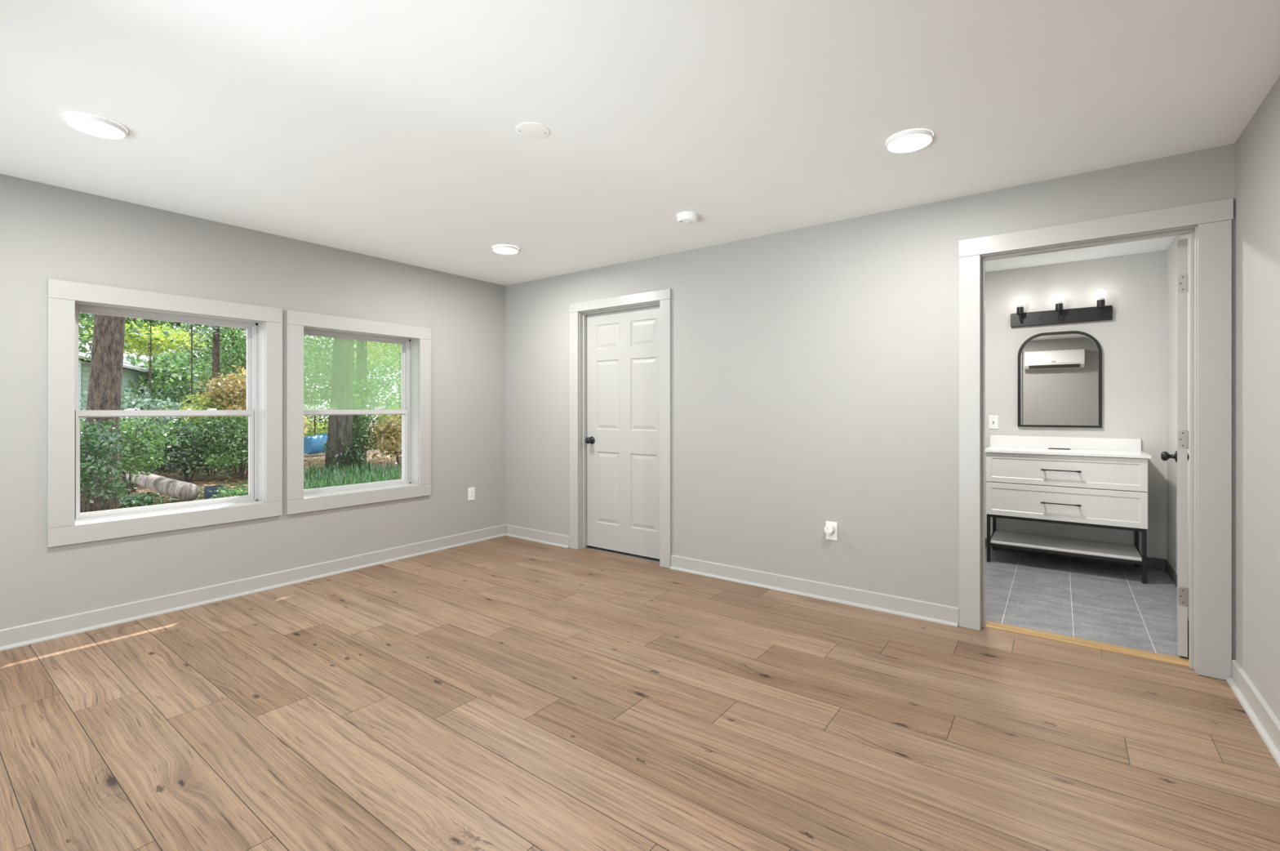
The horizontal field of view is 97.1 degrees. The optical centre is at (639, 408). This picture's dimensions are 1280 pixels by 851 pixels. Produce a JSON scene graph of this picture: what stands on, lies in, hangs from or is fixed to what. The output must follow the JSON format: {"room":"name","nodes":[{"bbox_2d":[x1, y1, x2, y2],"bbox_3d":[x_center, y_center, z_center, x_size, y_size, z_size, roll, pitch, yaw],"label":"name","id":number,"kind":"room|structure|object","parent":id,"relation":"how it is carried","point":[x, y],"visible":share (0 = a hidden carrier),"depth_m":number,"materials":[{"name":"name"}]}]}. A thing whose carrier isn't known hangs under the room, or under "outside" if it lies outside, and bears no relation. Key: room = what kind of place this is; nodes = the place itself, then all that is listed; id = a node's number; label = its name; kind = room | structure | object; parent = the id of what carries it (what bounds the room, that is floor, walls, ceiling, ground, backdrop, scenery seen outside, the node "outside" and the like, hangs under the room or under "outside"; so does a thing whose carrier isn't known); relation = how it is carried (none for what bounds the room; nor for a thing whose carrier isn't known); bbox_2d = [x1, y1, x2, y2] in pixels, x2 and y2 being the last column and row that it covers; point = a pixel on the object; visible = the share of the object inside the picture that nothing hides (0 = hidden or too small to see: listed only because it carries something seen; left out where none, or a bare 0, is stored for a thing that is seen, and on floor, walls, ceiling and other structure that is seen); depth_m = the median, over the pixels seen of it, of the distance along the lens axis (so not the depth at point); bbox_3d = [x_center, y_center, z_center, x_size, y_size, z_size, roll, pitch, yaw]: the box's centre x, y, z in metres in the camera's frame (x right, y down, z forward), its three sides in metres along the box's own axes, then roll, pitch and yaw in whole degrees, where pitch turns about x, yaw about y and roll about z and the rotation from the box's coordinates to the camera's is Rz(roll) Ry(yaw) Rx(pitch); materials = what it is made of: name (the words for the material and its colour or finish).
{"room":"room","nodes":[
{"label":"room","id":0,"kind":"room"},
{"bbox_2d":[0,173,505,629],"bbox_3d":[-2.598,0.215,3.909,0.215,3.010,4.324,0,0,37],"label":"wall","id":1,"kind":"structure","parent":0,"point":[47,231],"depth_m":3.57,"materials":[{"name":"paint"}]},
{"bbox_2d":[47,278,282,546],"bbox_3d":[-2.890,0.022,3.507,0.244,1.421,1.121,0,0,37],"label":"window","id":2,"kind":"structure","parent":1,"relation":"in","point":[66,525],"depth_m":3.36,"materials":[{"name":"paint"}]},
{"bbox_2d":[0,524,506,651],"bbox_3d":[-2.494,1.169,3.844,0.031,0.102,4.044,0,0,37],"label":"baseboard","id":3,"kind":"structure","parent":1,"relation":"attached to","point":[28,633],"depth_m":3.58,"materials":[{"name":"paint"}]},
{"bbox_2d":[286,309,431,514],"bbox_3d":[-2.206,0.025,4.430,0.244,1.418,1.112,0,0,37],"label":"window","id":4,"kind":"structure","parent":1,"relation":"in","point":[415,341],"depth_m":4.42,"materials":[{"name":"paint"}]},
{"bbox_2d":[467,487,475,500],"bbox_3d":[-1.536,0.777,5.154,0.007,0.116,0.072,0,0,37],"label":"wall outlet","id":5,"kind":"object","parent":1,"relation":"attached to","point":[471,491],"visible":1,"depth_m":5.15,"materials":[{"name":"white plastic"}]},
{"bbox_2d":[586,546,659,562],"bbox_3d":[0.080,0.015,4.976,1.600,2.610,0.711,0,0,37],"label":"threshold","id":6,"kind":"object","parent":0,"point":[657,560],"depth_m":4.77,"materials":[{"name":"paint"}]},
{"bbox_2d":[0,535,1279,850],"bbox_3d":[0.093,1.270,3.252,5.291,0.100,6.475,0,0,37],"label":"floor","id":7,"kind":"structure","parent":0,"point":[504,692],"depth_m":2.20,"materials":[{"name":"brown wood"}]},
{"bbox_2d":[986,452,1147,583],"bbox_3d":[3.291,0.784,4.416,0.966,0.872,0.565,0,0,37],"label":"vanity cabinet","id":8,"kind":"object","parent":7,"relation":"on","point":[1095,491],"visible":0.98,"depth_m":4.22,"materials":[{"name":"paint"}]},
{"bbox_2d":[990,530,1142,560],"bbox_3d":[3.303,1.064,4.432,0.914,0.012,0.482,0,0,37],"label":"shelf","id":9,"kind":"object","parent":8,"relation":"attached to","point":[1071,547],"depth_m":4.36,"materials":[{"name":"paint"}]},
{"bbox_2d":[985,435,1151,458],"bbox_3d":[3.302,0.343,4.430,0.998,0.220,0.558,0,0,37],"label":"countertop","id":10,"kind":"structure","parent":8,"relation":"on","point":[1088,446],"depth_m":4.51,"materials":[{"name":"white stone"}]},
{"bbox_2d":[1048,447,1070,449],"bbox_3d":[3.381,0.323,4.558,0.144,0.007,0.050,0,0,37],"label":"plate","id":11,"kind":"object","parent":10,"relation":"on","point":[1048,447],"visible":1,"depth_m":4.54,"materials":[{"name":"black metal"}]},
{"bbox_2d":[1025,448,1098,453],"bbox_3d":[3.269,0.391,4.392,0.458,0.125,0.308,0,0,37],"label":"sink basin","id":12,"kind":"object","parent":10,"relation":"in","point":[1026,449],"depth_m":4.49,"materials":[{"name":"white ceramic"}]},
{"bbox_2d":[0,0,1279,285],"bbox_3d":[0.075,-1.250,3.265,5.276,0.120,6.475,0,0,37],"label":"ceiling","id":13,"kind":"structure","parent":0,"point":[384,129],"depth_m":2.24,"materials":[{"name":"paint"}]},
{"bbox_2d":[64,112,127,138],"bbox_3d":[-2.274,-1.179,2.365,0.189,0.021,0.189,0,0,37],"label":"recessed light","id":14,"kind":"object","parent":13,"relation":"in","point":[90,124],"visible":1,"depth_m":2.34,"materials":[{"name":"white plastic"}]},
{"bbox_2d":[66,118,124,137],"bbox_3d":[-2.274,-1.170,2.365,0.174,0.003,0.174,0,0,37],"label":"diffuser","id":15,"kind":"object","parent":14,"relation":"attached to","point":[100,127],"depth_m":2.35,"materials":[{"name":"white plastic"}]},
{"bbox_2d":[492,244,518,253],"bbox_3d":[-0.998,-1.179,4.195,0.189,0.021,0.189,0,0,37],"label":"recessed light","id":16,"kind":"object","parent":13,"relation":"in","point":[502,249],"visible":1,"depth_m":4.16,"materials":[{"name":"white plastic"}]},
{"bbox_2d":[493,247,517,253],"bbox_3d":[-0.998,-1.170,4.195,0.174,0.003,0.174,0,0,37],"label":"diffuser","id":17,"kind":"object","parent":16,"relation":"attached to","point":[499,250],"depth_m":4.18,"materials":[{"name":"white plastic"}]},
{"bbox_2d":[515,122,550,138],"bbox_3d":[-0.459,-1.187,2.421,0.145,0.006,0.145,0,0,37],"label":"cover plate","id":18,"kind":"object","parent":13,"relation":"attached to","point":[527,130],"visible":1,"depth_m":2.41,"materials":[{"name":"grey plastic"}]},
{"bbox_2d":[675,211,698,224],"bbox_3d":[0.291,-1.167,3.475,0.138,0.045,0.138,0,0,37],"label":"smoke detector","id":19,"kind":"object","parent":13,"relation":"attached to","point":[683,217],"visible":1,"depth_m":3.43,"materials":[{"name":"grey plastic"}]},
{"bbox_2d":[885,128,933,152],"bbox_3d":[1.190,-1.179,2.498,0.189,0.021,0.189,0,0,37],"label":"recessed light","id":20,"kind":"object","parent":13,"relation":"in","point":[908,140],"visible":1,"depth_m":2.47,"materials":[{"name":"white plastic"}]},
{"bbox_2d":[888,133,931,151],"bbox_3d":[1.190,-1.170,2.498,0.174,0.003,0.174,0,0,37],"label":"diffuser","id":21,"kind":"object","parent":20,"relation":"attached to","point":[897,142],"depth_m":2.48,"materials":[{"name":"white plastic"}]},
{"bbox_2d":[505,142,1235,659],"bbox_3d":[0.762,0.015,4.028,5.041,2.610,0.130,0,0,37],"label":"wall","id":22,"kind":"structure","parent":0,"point":[815,369],"depth_m":3.65,"materials":[{"name":"paint"}]},
{"bbox_2d":[505,524,569,547],"bbox_3d":[-0.953,1.169,5.199,0.829,0.102,0.031,0,0,37],"label":"baseboard","id":23,"kind":"structure","parent":22,"relation":"attached to","point":[538,535],"depth_m":5.18,"materials":[{"name":"paint"}]},
{"bbox_2d":[568,288,671,568],"bbox_3d":[-0.146,0.150,4.696,1.058,2.137,0.162,0,0,37],"label":"door","id":24,"kind":"structure","parent":22,"relation":"in","point":[620,353],"depth_m":4.71,"materials":[{"name":"paint"}]},
{"bbox_2d":[670,554,959,626],"bbox_3d":[1.010,1.169,3.743,1.933,0.102,0.031,0,0,37],"label":"baseboard","id":25,"kind":"structure","parent":22,"relation":"attached to","point":[940,613],"depth_m":3.61,"materials":[{"name":"paint"}]},
{"bbox_2d":[826,520,837,540],"bbox_3d":[1.220,0.778,3.602,0.072,0.116,0.007,0,0,37],"label":"wall outlet","id":26,"kind":"object","parent":22,"relation":"attached to","point":[833,535],"visible":0.62,"depth_m":3.59,"materials":[{"name":"white plastic"}]},
{"bbox_2d":[824,524,835,533],"bbox_3d":[1.200,0.765,3.584,0.060,0.060,0.044,0,0,37],"label":"plug","id":27,"kind":"object","parent":26,"relation":"attached to","point":[828,529],"visible":1,"depth_m":3.57,"materials":[{"name":"white plastic"}]},
{"bbox_2d":[985,249,1166,565],"bbox_3d":[3.047,0.015,5.029,2.603,2.610,0.100,0,0,37],"label":"wall","id":28,"kind":"structure","parent":0,"point":[1133,344],"depth_m":4.47,"materials":[{"name":"paint"}]},
{"bbox_2d":[988,415,998,428],"bbox_3d":[3.084,0.118,4.932,0.072,0.116,0.013,0,0,37],"label":"light switch","id":29,"kind":"object","parent":28,"relation":"attached to","point":[993,420],"visible":1,"depth_m":4.93,"materials":[{"name":"white plastic"}]},
{"bbox_2d":[1017,330,1102,427],"bbox_3d":[3.445,-0.239,4.655,0.557,0.785,0.026,0,0,37],"label":"arched mirror","id":30,"kind":"object","parent":28,"relation":"attached to","point":[1060,373],"visible":1,"depth_m":4.65,"materials":[{"name":"grey mirror"}]},
{"bbox_2d":[1010,288,1112,327],"bbox_3d":[3.418,-0.815,4.607,0.670,0.234,0.137,0,0,37],"label":"vanity light","id":31,"kind":"object","parent":28,"relation":"attached to","point":[1102,312],"visible":1,"depth_m":4.59,"materials":[{"name":"black metal"}]},
{"bbox_2d":[1016,306,1023,315],"bbox_3d":[3.185,-0.818,4.734,0.050,0.063,0.050,0,0,37],"label":"socket","id":32,"kind":"object","parent":31,"relation":"attached to","point":[1020,310],"depth_m":4.72,"materials":[{"name":"black metal"}]},
{"bbox_2d":[1055,302,1062,311],"bbox_3d":[3.395,-0.818,4.578,0.050,0.063,0.050,0,0,37],"label":"socket","id":33,"kind":"object","parent":31,"relation":"attached to","point":[1059,306],"depth_m":4.56,"materials":[{"name":"black metal"}]},
{"bbox_2d":[1097,299,1105,308],"bbox_3d":[3.606,-0.818,4.422,0.050,0.063,0.050,0,0,37],"label":"socket","id":34,"kind":"object","parent":31,"relation":"attached to","point":[1100,303],"depth_m":4.40,"materials":[{"name":"black metal"}]},
{"bbox_2d":[990,435,1141,450],"bbox_3d":[3.460,0.280,4.649,0.992,0.094,0.018,0,0,37],"label":"backsplash","id":35,"kind":"structure","parent":28,"relation":"attached to","point":[1072,442],"depth_m":4.61,"materials":[{"name":"white stone"}]},
{"bbox_2d":[985,537,1164,569],"bbox_3d":[3.014,1.179,4.985,2.403,0.082,0.010,0,0,37],"label":"baseboard","id":36,"kind":"structure","parent":28,"relation":"attached to","point":[1152,562],"depth_m":4.47,"materials":[{"name":"tile"}]},
{"bbox_2d":[984,620,1189,666],"bbox_3d":[2.292,1.216,2.955,0.851,0.011,0.109,0,0,37],"label":"trim","id":37,"kind":"structure","parent":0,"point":[1034,633],"depth_m":2.91,"materials":[{"name":"brown wood"}]},
{"bbox_2d":[958,197,1233,679],"bbox_3d":[2.503,0.139,3.207,1.105,2.160,0.927,0,0,37],"label":"door","id":38,"kind":"structure","parent":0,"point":[1207,282],"depth_m":2.65,"materials":[{"name":"paint"}]},
{"bbox_2d":[1166,75,1279,720],"bbox_3d":[2.116,0.015,1.690,0.120,2.610,6.375,0,0,37],"label":"wall","id":39,"kind":"structure","parent":0,"point":[1257,148],"depth_m":2.26,"materials":[{"name":"paint"}]},
{"bbox_2d":[1164,559,1177,587],"bbox_3d":[3.365,1.179,3.449,0.010,0.082,2.041,0,0,37],"label":"baseboard","id":40,"kind":"structure","parent":39,"relation":"attached to","point":[1169,569],"depth_m":4.04,"materials":[{"name":"tile"}]},
{"bbox_2d":[1226,659,1279,767],"bbox_3d":[1.443,1.169,0.909,0.031,0.102,4.020,0,0,37],"label":"baseboard","id":41,"kind":"structure","parent":39,"relation":"attached to","point":[1260,714],"depth_m":2.19,"materials":[{"name":"paint"}]},
{"label":"outside","id":42,"kind":"structure","parent":0,"visible":0},
{"bbox_2d":[119,422,401,506],"bbox_3d":[-22.483,1.670,32.236,65.477,0.161,85.000,0,0,37],"label":"ground","id":43,"kind":"structure","parent":42,"point":[322,454],"depth_m":14.46,"materials":[{"name":"brown soil"}]},
{"bbox_2d":[80,314,125,511],"bbox_3d":[-7.240,-2.984,8.831,6.656,9.533,6.693,0,0,37],"label":"tree","id":44,"kind":"object","parent":43,"relation":"on","point":[105,376],"visible":0.02,"depth_m":7.91,"materials":[{"name":"brown plant"}]},
{"bbox_2d":[78,407,146,512],"bbox_3d":[-6.902,0.804,6.994,1.296,1.838,1.228,0,0,5],"label":"shrub","id":45,"kind":"object","parent":43,"relation":"on","point":[100,444],"visible":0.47,"depth_m":7.05,"materials":[{"name":"green plant"}]},
{"bbox_2d":[78,351,171,424],"bbox_3d":[-22.561,-0.460,20.593,6.700,4.260,9.680,0,0,-28],"label":"house","id":46,"kind":"structure","parent":43,"relation":"on","point":[131,374],"depth_m":20.07,"materials":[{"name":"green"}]},
{"bbox_2d":[78,312,183,369],"bbox_3d":[-11.272,-1.230,10.890,3.630,6.000,3.617,0,0,5],"label":"tree","id":47,"kind":"object","parent":43,"relation":"on","point":[82,319],"visible":0.06,"depth_m":11.45,"materials":[{"name":"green plant"}]},
{"bbox_2d":[80,408,195,496],"bbox_3d":[-8.852,0.853,9.656,1.901,1.743,1.799,0,0,37],"label":"shrub","id":48,"kind":"object","parent":43,"relation":"on","point":[142,442],"visible":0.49,"depth_m":9.68,"materials":[{"name":"green plant"}]},
{"bbox_2d":[79,387,199,492],"bbox_3d":[-9.826,0.627,11.066,1.880,2.193,1.702,0,0,-3],"label":"shrub","id":49,"kind":"object","parent":43,"relation":"on","point":[127,402],"visible":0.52,"depth_m":11.10,"materials":[{"name":"green plant"}]},
{"bbox_2d":[78,312,208,356],"bbox_3d":[-23.494,-3.730,25.441,8.670,11.000,8.540,0,0,2],"label":"tree","id":50,"kind":"object","parent":43,"relation":"on","point":[80,347],"visible":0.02,"depth_m":24.97,"materials":[{"name":"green plant"}]},
{"bbox_2d":[78,320,213,425],"bbox_3d":[-15.782,-1.480,18.179,3.407,6.500,3.000,0,0,1],"label":"tree","id":51,"kind":"object","parent":43,"relation":"on","point":[180,336],"visible":0.57,"depth_m":18.09,"materials":[{"name":"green plant"}]},
{"bbox_2d":[80,417,216,478],"bbox_3d":[-11.290,0.906,12.865,3.596,1.648,3.245,0,0,32],"label":"shrub","id":52,"kind":"object","parent":43,"relation":"on","point":[167,467],"visible":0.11,"depth_m":12.67,"materials":[{"name":"green plant"}]},
{"bbox_2d":[119,491,177,508],"bbox_3d":[-8.031,1.532,8.923,1.012,0.396,1.022,0,0,21],"label":"shrub","id":53,"kind":"object","parent":43,"relation":"on","point":[144,498],"visible":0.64,"depth_m":8.88,"materials":[{"name":"green plant"}]},
{"bbox_2d":[93,314,215,471],"bbox_3d":[-11.973,-1.730,13.627,3.456,7.000,2.977,0,0,2],"label":"tree","id":54,"kind":"object","parent":43,"relation":"on","point":[134,320],"visible":0.03,"depth_m":13.56,"materials":[{"name":"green plant"}]},
{"bbox_2d":[120,381,222,471],"bbox_3d":[-12.607,0.494,15.216,4.217,2.471,4.093,0,0,-32],"label":"shrub","id":55,"kind":"object","parent":43,"relation":"on","point":[154,394],"visible":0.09,"depth_m":14.76,"materials":[{"name":"green plant"}]},
{"bbox_2d":[123,324,237,400],"bbox_3d":[-22.967,-3.230,28.902,8.125,10.000,7.656,0,0,3],"label":"tree","id":56,"kind":"object","parent":43,"relation":"on","point":[128,357],"visible":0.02,"depth_m":27.73,"materials":[{"name":"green plant"}]},
{"bbox_2d":[128,336,244,403],"bbox_3d":[-19.433,-2.230,24.614,6.386,8.000,6.229,0,0,37],"label":"tree","id":57,"kind":"object","parent":43,"relation":"on","point":[159,359],"visible":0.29,"depth_m":23.45,"materials":[{"name":"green plant"}]},
{"bbox_2d":[126,416,248,481],"bbox_3d":[-10.392,0.935,12.990,2.919,1.589,2.520,0,0,-16],"label":"shrub","id":58,"kind":"object","parent":43,"relation":"on","point":[184,449],"visible":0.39,"depth_m":12.74,"materials":[{"name":"green plant"}]},
{"bbox_2d":[154,391,245,475],"bbox_3d":[-10.850,0.631,14.306,2.549,2.193,2.378,0,0,7],"label":"shrub","id":59,"kind":"object","parent":43,"relation":"on","point":[205,404],"visible":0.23,"depth_m":13.82,"materials":[{"name":"yellow plant"}]},
{"bbox_2d":[166,323,246,450],"bbox_3d":[-12.678,-2.230,17.770,4.866,8.000,5.188,0,0,37],"label":"tree","id":60,"kind":"object","parent":43,"relation":"on","point":[205,327],"visible":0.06,"depth_m":17.74,"materials":[{"name":"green plant"}]},
{"bbox_2d":[167,323,246,470],"bbox_3d":[-12.280,-2.230,15.400,3.806,8.000,3.876,0,0,0],"label":"tree","id":61,"kind":"object","parent":43,"relation":"on","point":[201,330],"visible":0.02,"depth_m":15.40,"materials":[{"name":"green plant"}]},
{"bbox_2d":[177,415,248,480],"bbox_3d":[-9.370,0.889,13.210,2.187,1.677,2.377,0,0,22],"label":"shrub","id":62,"kind":"object","parent":43,"relation":"on","point":[235,457],"visible":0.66,"depth_m":12.83,"materials":[{"name":"green plant"}]},
{"bbox_2d":[203,485,225,499],"bbox_3d":[-7.683,1.539,10.205,0.311,0.263,0.311,0,0,37],"label":"tub","id":63,"kind":"object","parent":43,"relation":"on","point":[207,494],"visible":0.45,"depth_m":10.07,"materials":[{"name":"blue plastic"}]},
{"bbox_2d":[182,369,248,475],"bbox_3d":[-10.046,0.319,14.330,2.512,2.810,2.323,0,0,-35],"label":"shrub","id":64,"kind":"object","parent":43,"relation":"on","point":[237,380],"visible":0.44,"depth_m":13.86,"materials":[{"name":"beige plant"}]},
{"bbox_2d":[212,325,220,467],"bbox_3d":[-11.962,-4.230,15.725,5.455,12.001,5.089,0,0,9],"label":"tree","id":65,"kind":"object","parent":43,"relation":"on","point":[215,338],"visible":0.02,"depth_m":15.96,"materials":[{"name":"brown plant"}]},
{"bbox_2d":[201,484,248,499],"bbox_3d":[-7.004,1.527,9.806,1.049,0.398,1.042,0,0,37],"label":"shrub","id":66,"kind":"object","parent":43,"relation":"on","point":[242,491],"visible":0.42,"depth_m":9.67,"materials":[{"name":"green plant"}]},
{"bbox_2d":[160,324,331,399],"bbox_3d":[-18.661,-2.730,27.388,7.250,9.000,8.230,0,0,37],"label":"tree","id":67,"kind":"object","parent":43,"relation":"on","point":[177,383],"visible":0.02,"depth_m":25.73,"materials":[{"name":"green plant"}]},
{"bbox_2d":[160,324,331,386],"bbox_3d":[-14.850,-2.730,21.053,5.962,9.000,5.506,0,0,26],"label":"tree","id":68,"kind":"object","parent":43,"relation":"on","point":[194,348],"visible":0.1,"depth_m":20.59,"materials":[{"name":"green plant"}]},
{"bbox_2d":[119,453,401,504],"bbox_3d":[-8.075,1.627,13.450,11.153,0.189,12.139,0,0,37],"label":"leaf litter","id":69,"kind":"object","parent":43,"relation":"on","point":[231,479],"visible":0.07,"depth_m":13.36,"materials":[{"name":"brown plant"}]},
{"bbox_2d":[119,470,199,501],"bbox_3d":[-9.014,1.395,10.502,2.272,0.509,0.320,0,0,24],"label":"fallen log","id":70,"kind":"object","parent":69,"relation":"on","point":[180,490],"visible":0.78,"depth_m":10.14,"materials":[{"name":"grey wood"}]},
{"bbox_2d":[164,327,356,408],"bbox_3d":[-12.031,-2.230,18.697,5.086,8.000,5.518,0,0,3],"label":"tree","id":71,"kind":"object","parent":43,"relation":"on","point":[310,355],"visible":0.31,"depth_m":18.08,"materials":[{"name":"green plant"}]},
{"bbox_2d":[218,361,312,444],"bbox_3d":[-10.235,0.220,15.454,2.461,3.009,2.392,0,0,-22],"label":"shrub","id":72,"kind":"object","parent":43,"relation":"on","point":[242,368],"visible":0.02,"depth_m":15.17,"materials":[{"name":"beige plant"}]},
{"bbox_2d":[303,432,327,453],"bbox_3d":[-11.587,1.250,20.222,0.705,0.727,0.853,0,0,23],"label":"barrel","id":73,"kind":"object","parent":43,"relation":"on","point":[312,443],"visible":0.76,"depth_m":19.90,"materials":[{"name":"plastic"}]},
{"bbox_2d":[303,415,328,437],"bbox_3d":[-14.252,0.889,25.017,4.311,1.690,4.842,0,0,37],"label":"shrub","id":74,"kind":"object","parent":43,"relation":"on","point":[310,432],"visible":0.14,"depth_m":24.25,"materials":[{"name":"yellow plant"}]},
{"bbox_2d":[324,337,353,470],"bbox_3d":[-7.368,-3.726,14.233,7.961,11.017,7.679,0,0,-5],"label":"tree","id":75,"kind":"object","parent":43,"relation":"on","point":[340,426],"visible":0.02,"depth_m":13.81,"materials":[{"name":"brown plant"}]},
{"bbox_2d":[320,435,368,466],"bbox_3d":[-7.312,1.181,14.094,1.173,1.087,1.092,0,0,37],"label":"shrub","id":76,"kind":"object","parent":43,"relation":"on","point":[357,454],"visible":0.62,"depth_m":13.89,"materials":[{"name":"green plant"}]},
{"bbox_2d":[303,352,387,434],"bbox_3d":[-12.385,-2.230,21.827,5.111,8.000,4.452,0,0,-13],"label":"tree","id":77,"kind":"object","parent":43,"relation":"on","point":[313,381],"visible":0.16,"depth_m":21.62,"materials":[{"name":"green plant"}]},
{"bbox_2d":[303,335,397,420],"bbox_3d":[-10.047,-2.230,20.089,5.186,8.000,5.238,0,0,37],"label":"tree","id":78,"kind":"object","parent":43,"relation":"on","point":[325,345],"visible":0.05,"depth_m":19.29,"materials":[{"name":"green plant"}]},
{"bbox_2d":[303,339,400,422],"bbox_3d":[-13.899,-2.730,27.948,8.281,9.000,8.940,0,0,37],"label":"tree","id":79,"kind":"object","parent":43,"relation":"on","point":[327,353],"visible":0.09,"depth_m":27.83,"materials":[{"name":"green plant"}]},
{"bbox_2d":[303,458,401,488],"bbox_3d":[-6.279,1.480,12.732,4.305,0.420,4.529,0,0,37],"label":"grass","id":80,"kind":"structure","parent":43,"relation":"on","point":[329,477],"depth_m":12.22,"materials":[{"name":"green plant"}]},
{"bbox_2d":[320,337,400,383],"bbox_3d":[-7.739,-2.230,19.035,4.882,8.000,5.192,0,0,37],"label":"tree","id":81,"kind":"object","parent":43,"relation":"on","point":[380,344],"visible":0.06,"depth_m":18.69,"materials":[{"name":"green plant"}]},
{"bbox_2d":[353,340,367,461],"bbox_3d":[-8.230,-3.728,16.994,6.354,11.007,5.682,0,0,-9],"label":"tree","id":82,"kind":"object","parent":43,"relation":"on","point":[362,352],"visible":0.02,"depth_m":16.92,"materials":[{"name":"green plant"}]},
{"bbox_2d":[320,375,401,463],"bbox_3d":[-7.356,0.393,14.927,1.740,2.665,1.857,0,0,-4],"label":"shrub","id":83,"kind":"object","parent":43,"relation":"on","point":[361,427],"visible":0.52,"depth_m":14.69,"materials":[{"name":"green plant"}]},
{"bbox_2d":[329,341,400,417],"bbox_3d":[-10.327,-2.730,24.765,5.734,9.000,6.176,0,0,-22],"label":"tree","id":84,"kind":"object","parent":43,"relation":"on","point":[398,391],"visible":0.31,"depth_m":24.26,"materials":[{"name":"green plant"}]},
{"bbox_2d":[364,414,401,468],"bbox_3d":[-6.160,0.884,14.502,1.664,1.683,1.729,0,0,4],"label":"shrub","id":85,"kind":"object","parent":43,"relation":"on","point":[382,432],"visible":0.6,"depth_m":14.25,"materials":[{"name":"beige plant"}]},
{"bbox_2d":[366,396,401,455],"bbox_3d":[-6.422,0.671,15.613,2.287,2.113,2.275,0,0,37],"label":"shrub","id":86,"kind":"object","parent":43,"relation":"on","point":[390,407],"visible":0.06,"depth_m":15.40,"materials":[{"name":"yellow plant"}]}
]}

